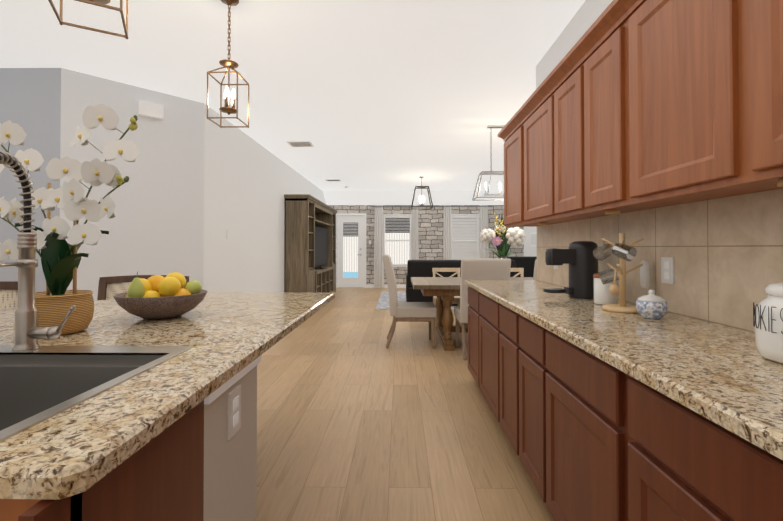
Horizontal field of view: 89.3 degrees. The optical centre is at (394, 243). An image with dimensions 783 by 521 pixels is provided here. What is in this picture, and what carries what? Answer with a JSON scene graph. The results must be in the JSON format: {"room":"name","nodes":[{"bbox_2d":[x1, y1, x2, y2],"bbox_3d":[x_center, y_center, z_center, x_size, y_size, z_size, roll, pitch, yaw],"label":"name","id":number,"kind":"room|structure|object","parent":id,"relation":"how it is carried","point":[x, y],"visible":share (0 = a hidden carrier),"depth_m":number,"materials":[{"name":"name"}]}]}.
{"room":"kitchen","nodes":[
{"label":"kitchen","id":0,"kind":"room"},
{"bbox_2d":[0,68,60,291],"bbox_3d":[-4.624,-0.173,3.687,3.170,2.850,0.140,0,-1,1],"label":"wall","id":1,"kind":"structure","parent":0,"point":[30,101],"depth_m":3.61,"materials":[{"name":"grey paint"}]},
{"bbox_2d":[60,68,204,300],"bbox_3d":[-2.649,-0.169,4.091,0.140,2.850,1.252,-1,-1,45],"label":"wall","id":2,"kind":"structure","parent":0,"point":[155,226],"depth_m":4.07,"materials":[{"name":"grey paint"}]},
{"bbox_2d":[138,100,163,119],"bbox_3d":[-2.519,-1.374,4.100,0.050,0.140,0.220,-1,-1,45],"label":"door chime","id":3,"kind":"object","parent":2,"relation":"attached to","point":[150,110],"visible":1,"depth_m":4.08,"materials":[{"name":"white plastic"}]},
{"bbox_2d":[203,104,325,291],"bbox_3d":[-2.182,-0.119,8.332,0.140,2.850,7.690,0,-1,1],"label":"wall","id":4,"kind":"structure","parent":0,"point":[249,182],"depth_m":5.63,"materials":[{"name":"grey paint"}]},
{"bbox_2d":[0,0,585,204],"bbox_3d":[-1.196,-1.461,4.715,10.280,0.450,14.930,0,-1,1],"label":"ceiling","id":5,"kind":"structure","parent":0,"point":[382,102],"depth_m":3.61,"materials":[{"name":"white paint"}]},
{"bbox_2d":[48,0,127,38],"bbox_3d":[-1.028,-1.191,1.344,0.200,0.868,0.199,0,-1,-29],"label":"pendant lantern","id":6,"kind":"object","parent":5,"relation":"hanging from","point":[101,3],"visible":1,"depth_m":1.37,"materials":[{"name":"brown metal"}]},
{"bbox_2d":[207,0,248,127],"bbox_3d":[-1.092,-1.198,2.615,0.200,0.824,0.199,0,-1,1],"label":"pendant lantern","id":7,"kind":"object","parent":5,"relation":"hanging from","point":[229,64],"visible":1,"depth_m":2.61,"materials":[{"name":"brown metal"}]},
{"bbox_2d":[287,141,313,146],"bbox_3d":[-1.478,-1.560,6.245,0.360,0.014,0.300,0,-1,1],"label":"ceiling vent","id":8,"kind":"object","parent":5,"relation":"in","point":[300,143],"visible":1,"depth_m":6.20,"materials":[{"name":"grey metal"}]},
{"bbox_2d":[325,179,340,180],"bbox_3d":[-1.486,-1.521,9.595,0.360,0.014,0.200,0,-1,1],"label":"ceiling vent","id":9,"kind":"object","parent":5,"relation":"in","point":[332,179],"visible":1,"depth_m":9.54,"materials":[{"name":"grey metal"}]},
{"bbox_2d":[411,176,432,208],"bbox_3d":[0.629,-1.169,9.165,0.495,0.728,0.495,0,-1,1],"label":"pendant lantern","id":10,"kind":"object","parent":5,"relation":"hanging from","point":[421,197],"visible":1,"depth_m":9.13,"materials":[{"name":"grey metal"}]},
{"bbox_2d":[472,125,504,200],"bbox_3d":[1.512,-1.086,5.337,0.876,0.985,0.337,0,-1,1],"label":"dining pendant light","id":11,"kind":"object","parent":5,"relation":"hanging from","point":[490,172],"visible":0.42,"depth_m":5.33,"materials":[{"name":"grey metal"}]},
{"bbox_2d":[257,287,553,520],"bbox_3d":[-1.196,1.303,4.682,10.280,0.080,14.930,0,-1,1],"label":"floor","id":12,"kind":"structure","parent":0,"point":[357,420],"depth_m":2.61,"materials":[{"name":"brown wood"}]},
{"bbox_2d":[0,281,17,308],"bbox_3d":[-2.407,0.732,2.162,0.586,1.004,0.541,1,-1,-39],"label":"bar chair","id":13,"kind":"object","parent":12,"relation":"on","point":[8,294],"visible":0.19,"depth_m":2.47,"materials":[{"name":"beige fabric"}]},
{"bbox_2d":[97,275,188,300],"bbox_3d":[-1.826,0.739,2.721,0.606,1.004,0.541,0,-1,-9],"label":"bar chair","id":14,"kind":"object","parent":12,"relation":"on","point":[109,287],"visible":0.17,"depth_m":2.92,"materials":[{"name":"beige fabric"}]},
{"bbox_2d":[0,311,316,520],"bbox_3d":[-1.351,0.787,1.382,1.848,0.874,1.765,0,-1,1],"label":"kitchen island","id":15,"kind":"object","parent":12,"relation":"on","point":[205,468],"depth_m":0.86,"materials":[{"name":"wood"}]},
{"bbox_2d":[0,292,334,506],"bbox_3d":[-1.354,0.332,1.578,1.896,0.040,2.094,0,-1,1],"label":"island countertop","id":16,"kind":"structure","parent":15,"relation":"on","point":[77,450],"depth_m":0.85,"materials":[{"name":"beige stone"}]},
{"bbox_2d":[0,151,83,350],"bbox_3d":[-0.994,0.031,1.040,0.183,0.541,0.254,0,-1,1],"label":"faucet","id":17,"kind":"object","parent":16,"relation":"on","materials":[{"name":"silver metal"}]},
{"bbox_2d":[0,104,139,334],"bbox_3d":[-1.165,-0.075,1.369,0.619,0.767,0.219,0,-1,1],"label":"orchid","id":18,"kind":"object","parent":16,"relation":"on","point":[56,300],"visible":0.96,"depth_m":1.32,"materials":[{"name":"white plant"}]},
{"bbox_2d":[0,343,195,438],"bbox_3d":[-1.013,0.411,0.876,0.841,0.223,0.589,0,-1,1],"label":"sink","id":19,"kind":"object","parent":16,"relation":"in","point":[37,383],"depth_m":1.08,"materials":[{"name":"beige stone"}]},
{"bbox_2d":[113,272,207,318],"bbox_3d":[-0.981,0.212,1.677,0.344,0.198,0.344,0,-1,1],"label":"fruit bowl","id":20,"kind":"object","parent":16,"relation":"on","point":[161,297],"visible":1,"depth_m":1.59,"materials":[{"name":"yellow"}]},
{"bbox_2d":[284,194,337,292],"bbox_3d":[-1.847,0.203,9.299,0.500,2.230,3.460,0,-1,1],"label":"entertainment center","id":21,"kind":"object","parent":12,"relation":"on","point":[310,247],"visible":0.83,"depth_m":7.75,"materials":[{"name":"brown wood"}]},
{"bbox_2d":[382,254,436,347],"bbox_3d":[0.180,0.707,5.008,0.655,1.127,0.520,0,-1,1],"label":"chair","id":22,"kind":"object","parent":12,"relation":"on","point":[413,311],"visible":1,"depth_m":4.75,"materials":[{"name":"beige fabric"}]},
{"bbox_2d":[375,291,454,309],"bbox_3d":[1.001,1.312,9.331,2.720,0.011,3.200,0,-1,1],"label":"rug","id":23,"kind":"object","parent":12,"relation":"on","point":[383,303],"visible":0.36,"depth_m":9.10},
{"bbox_2d":[406,260,514,305],"bbox_3d":[1.399,0.819,8.579,2.295,0.940,0.995,0,-1,1],"label":"sofa","id":24,"kind":"object","parent":23,"relation":"on","point":[419,268],"visible":0.21,"depth_m":8.09,"materials":[{"name":"black leather"}]},
{"bbox_2d":[432,268,459,325],"bbox_3d":[0.821,0.835,6.063,0.440,0.891,0.510,0,-1,1],"label":"chair","id":25,"kind":"object","parent":12,"relation":"on","point":[456,298],"visible":0.27,"depth_m":6.28,"materials":[{"name":"brown wood"}]},
{"bbox_2d":[466,284,475,381],"bbox_3d":[0.968,0.810,3.351,0.615,0.876,0.530,0,-1,1],"label":"base cabinet","id":26,"kind":"object","parent":12,"relation":"on","point":[471,295],"depth_m":3.40,"materials":[{"name":"brown wood"}]},
{"bbox_2d":[411,277,532,350],"bbox_3d":[1.430,0.882,5.220,2.400,0.776,1.264,0,-1,1],"label":"dining table","id":27,"kind":"object","parent":12,"relation":"on","point":[445,290],"visible":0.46,"depth_m":4.78,"materials":[{"name":"brown wood"}]},
{"bbox_2d":[480,213,525,258],"bbox_3d":[1.435,0.034,5.257,0.613,0.920,0.323,0,-1,1],"label":"flower vase","id":28,"kind":"object","parent":27,"relation":"on","point":[503,238],"visible":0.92,"depth_m":5.21,"materials":[{"name":"white plant"}]},
{"bbox_2d":[454,259,510,359],"bbox_3d":[0.987,0.716,4.540,0.520,1.097,0.655,0,-1,1],"label":"dining chair","id":29,"kind":"object","parent":12,"relation":"on","point":[485,269],"visible":0.58,"depth_m":4.26,"materials":[{"name":"beige fabric"}]},
{"bbox_2d":[476,292,495,416],"bbox_3d":[0.961,0.804,2.776,0.615,0.876,0.620,0,-1,1],"label":"base cabinet","id":30,"kind":"object","parent":12,"relation":"on","point":[485,308],"depth_m":2.84,"materials":[{"name":"brown wood"}]},
{"bbox_2d":[496,304,515,451],"bbox_3d":[0.954,0.798,2.268,0.615,0.876,0.396,0,-1,1],"label":"base cabinet","id":31,"kind":"object","parent":12,"relation":"on","point":[505,394],"depth_m":2.34,"materials":[{"name":"brown wood"}]},
{"bbox_2d":[510,268,523,276],"bbox_3d":[1.821,0.835,6.051,0.440,0.891,0.510,0,-1,1],"label":"chair","id":32,"kind":"object","parent":12,"relation":"on","point":[520,270],"visible":0.02,"depth_m":6.27,"materials":[{"name":"brown wood"}]},
{"bbox_2d":[506,256,536,276],"bbox_3d":[3.227,0.814,9.834,1.080,0.980,0.950,0,-1,1],"label":"sofa","id":33,"kind":"object","parent":12,"relation":"on","point":[527,263],"visible":0.1,"depth_m":9.37,"materials":[{"name":"black leather"}]},
{"bbox_2d":[512,312,539,493],"bbox_3d":[0.950,0.793,1.880,0.615,0.876,0.382,0,-1,1],"label":"base cabinet","id":34,"kind":"object","parent":12,"relation":"on","point":[525,336],"depth_m":1.93,"materials":[{"name":"brown wood"}]},
{"bbox_2d":[533,259,536,280],"bbox_3d":[1.782,0.719,4.530,0.520,1.092,0.655,0,-1,1],"label":"dining chair","id":35,"kind":"object","parent":12,"relation":"on","point":[535,272],"visible":0.04,"depth_m":4.27,"materials":[{"name":"beige fabric"}]},
{"bbox_2d":[540,328,615,520],"bbox_3d":[0.944,0.787,1.393,0.615,0.876,0.592,0,-1,1],"label":"base cabinet","id":36,"kind":"object","parent":12,"relation":"on","point":[600,413],"depth_m":1.41,"materials":[{"name":"brown wood"}]},
{"bbox_2d":[612,368,782,520],"bbox_3d":[0.936,0.780,0.759,0.615,0.876,0.675,0,-1,1],"label":"base cabinet","id":37,"kind":"object","parent":12,"relation":"on","point":[668,464],"depth_m":0.88,"materials":[{"name":"brown wood"}]},
{"bbox_2d":[464,280,782,463],"bbox_3d":[0.929,0.327,1.192,0.640,0.040,4.900,0,-1,1],"label":"countertop","id":38,"kind":"structure","parent":37,"relation":"on","point":[717,373],"depth_m":1.10,"materials":[{"name":"beige stone"}]},
{"bbox_2d":[543,241,597,298],"bbox_3d":[1.039,0.153,2.343,0.311,0.332,0.160,0,-1,1],"label":"coffee machine","id":39,"kind":"object","parent":38,"relation":"on","point":[579,258],"visible":0.98,"depth_m":2.29,"materials":[{"name":"grey plastic"}]},
{"bbox_2d":[593,273,617,304],"bbox_3d":[1.101,0.238,2.071,0.112,0.156,0.112,0,-1,1],"label":"canister","id":40,"kind":"object","parent":38,"relation":"on","point":[603,295],"visible":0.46,"depth_m":2.03,"materials":[{"name":"white ceramic"}]},
{"bbox_2d":[593,233,643,312],"bbox_3d":[1.054,0.133,1.857,0.205,0.362,0.230,0,-1,1],"label":"mug tree","id":41,"kind":"object","parent":38,"relation":"on","point":[622,251],"visible":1,"depth_m":1.85,"materials":[{"name":"brown wood"}]},
{"bbox_2d":[640,260,649,294],"bbox_3d":[1.220,0.199,1.930,0.058,0.232,0.060,0,-1,1],"label":"milk frother","id":42,"kind":"object","parent":38,"relation":"on","point":[645,275],"visible":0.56,"depth_m":1.92,"materials":[{"name":"white plastic"}]},
{"bbox_2d":[635,290,668,318],"bbox_3d":[1.071,0.253,1.651,0.116,0.117,0.116,0,-1,1],"label":"sugar bowl","id":43,"kind":"object","parent":38,"relation":"on","point":[651,305],"visible":1,"depth_m":1.61,"materials":[{"name":"white ceramic"}]},
{"bbox_2d":[753,282,782,363],"bbox_3d":[1.063,0.203,1.017,0.212,0.202,0.210,0,-1,1],"label":"cookie jar","id":44,"kind":"object","parent":38,"relation":"on","point":[768,319],"visible":1,"depth_m":1.02,"materials":[{"name":"white ceramic"}]},
{"bbox_2d":[328,205,523,284],"bbox_3d":[0.915,-0.125,12.069,6.240,2.950,0.140,0,-1,1],"label":"wall","id":45,"kind":"structure","parent":0,"point":[430,228],"depth_m":12.00,"materials":[{"name":"stone"}]},
{"bbox_2d":[366,284,405,287],"bbox_3d":[1.511,1.299,11.968,4.729,0.100,0.013,0,-1,1],"label":"baseboard","id":46,"kind":"structure","parent":45,"relation":"attached to","point":[386,286],"depth_m":11.97,"materials":[{"name":"white wood"}]},
{"bbox_2d":[371,205,418,287],"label":"curtains","id":47,"kind":"object","parent":45,"relation":"attached to","point":[379,250],"depth_m":11.93,"materials":[{"name":"white fabric"}]},
{"bbox_2d":[384,216,410,266],"bbox_3d":[0.089,-0.064,12.044,0.904,1.550,0.130,0,-1,1],"label":"window","id":48,"kind":"structure","parent":45,"relation":"in","point":[397,224],"depth_m":12.06,"materials":[{"name":"white"}]},
{"bbox_2d":[336,213,479,287],"bbox_3d":[0.389,0.224,12.048,4.411,2.251,0.128,0,-1,1],"label":"door frame","id":49,"kind":"structure","parent":45,"relation":"in","point":[350,225],"depth_m":12.05,"materials":[{"name":"white wood"}]},
{"bbox_2d":[433,205,492,259],"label":"curtains","id":50,"kind":"object","parent":45,"relation":"attached to","point":[447,235],"depth_m":11.91,"materials":[{"name":"white fabric"}]},
{"bbox_2d":[451,216,478,259],"bbox_3d":[2.137,-0.064,12.018,0.904,1.550,0.130,0,-1,1],"label":"window","id":51,"kind":"structure","parent":45,"relation":"in","point":[465,236],"depth_m":12.04,"materials":[{"name":"white"}]},
{"bbox_2d":[524,227,536,255],"bbox_3d":[3.912,-0.126,7.752,0.140,2.850,8.700,0,-1,1],"label":"wall","id":52,"kind":"structure","parent":0,"point":[529,250],"depth_m":11.42,"materials":[{"name":"grey paint"}]},
{"bbox_2d":[530,232,536,245],"bbox_3d":[3.864,-0.103,10.977,0.032,0.380,0.590,0,-1,1],"label":"picture frame","id":53,"kind":"object","parent":52,"relation":"attached to","point":[533,239],"visible":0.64,"depth_m":10.98,"materials":[{"name":"white"}]},
{"bbox_2d":[536,0,782,332],"bbox_3d":[1.312,-0.211,0.459,0.140,2.850,6.230,0,-1,1],"label":"wall","id":54,"kind":"structure","parent":0,"point":[726,253],"depth_m":1.67,"materials":[{"name":"tile"}]},
{"bbox_2d":[498,116,513,227],"bbox_3d":[1.107,-0.572,3.315,0.335,0.862,0.612,0,-1,1],"label":"upper cabinet","id":55,"kind":"object","parent":54,"relation":"attached to","point":[507,132],"depth_m":3.39,"materials":[{"name":"brown wood"}]},
{"bbox_2d":[514,83,575,226],"bbox_3d":[1.099,-0.579,2.710,0.335,0.862,0.598,0,-1,1],"label":"upper cabinet","id":56,"kind":"object","parent":54,"relation":"attached to","point":[528,119],"depth_m":2.88,"materials":[{"name":"brown wood"}]},
{"bbox_2d":[542,51,600,219],"bbox_3d":[1.093,-0.585,2.217,0.335,0.862,0.388,0,-1,1],"label":"upper cabinet","id":57,"kind":"object","parent":54,"relation":"attached to","point":[556,86],"depth_m":2.36,"materials":[{"name":"brown wood"}]},
{"bbox_2d":[570,4,652,215],"bbox_3d":[1.088,-0.589,1.834,0.335,0.862,0.378,0,-1,1],"label":"upper cabinet","id":58,"kind":"object","parent":54,"relation":"attached to","point":[590,56],"depth_m":1.94,"materials":[{"name":"brown wood"}]},
{"bbox_2d":[661,257,673,283],"bbox_3d":[1.253,0.125,1.821,0.008,0.120,0.080,0,-1,1],"label":"outlet","id":59,"kind":"object","parent":54,"relation":"attached to","point":[667,270],"depth_m":1.81,"materials":[{"name":"white plastic"}]},
{"bbox_2d":[610,0,781,207],"bbox_3d":[1.083,-0.595,1.366,0.335,0.862,0.558,0,-1,1],"label":"upper cabinet","id":60,"kind":"object","parent":54,"relation":"attached to","point":[631,105],"depth_m":1.42,"materials":[{"name":"brown wood"}]},
{"bbox_2d":[718,0,782,187],"bbox_3d":[1.076,-0.601,0.809,0.335,0.862,0.556,0,-1,1],"label":"upper cabinet","id":61,"kind":"object","parent":54,"relation":"attached to","point":[750,32],"depth_m":1.08,"materials":[{"name":"brown wood"}]},
{"label":"outside","id":62,"kind":"structure","parent":0,"visible":0},
{"bbox_2d":[343,233,409,277],"bbox_3d":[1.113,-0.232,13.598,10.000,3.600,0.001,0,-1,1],"label":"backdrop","id":63,"kind":"structure","parent":62,"point":[397,252],"depth_m":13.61,"materials":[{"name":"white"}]}
]}

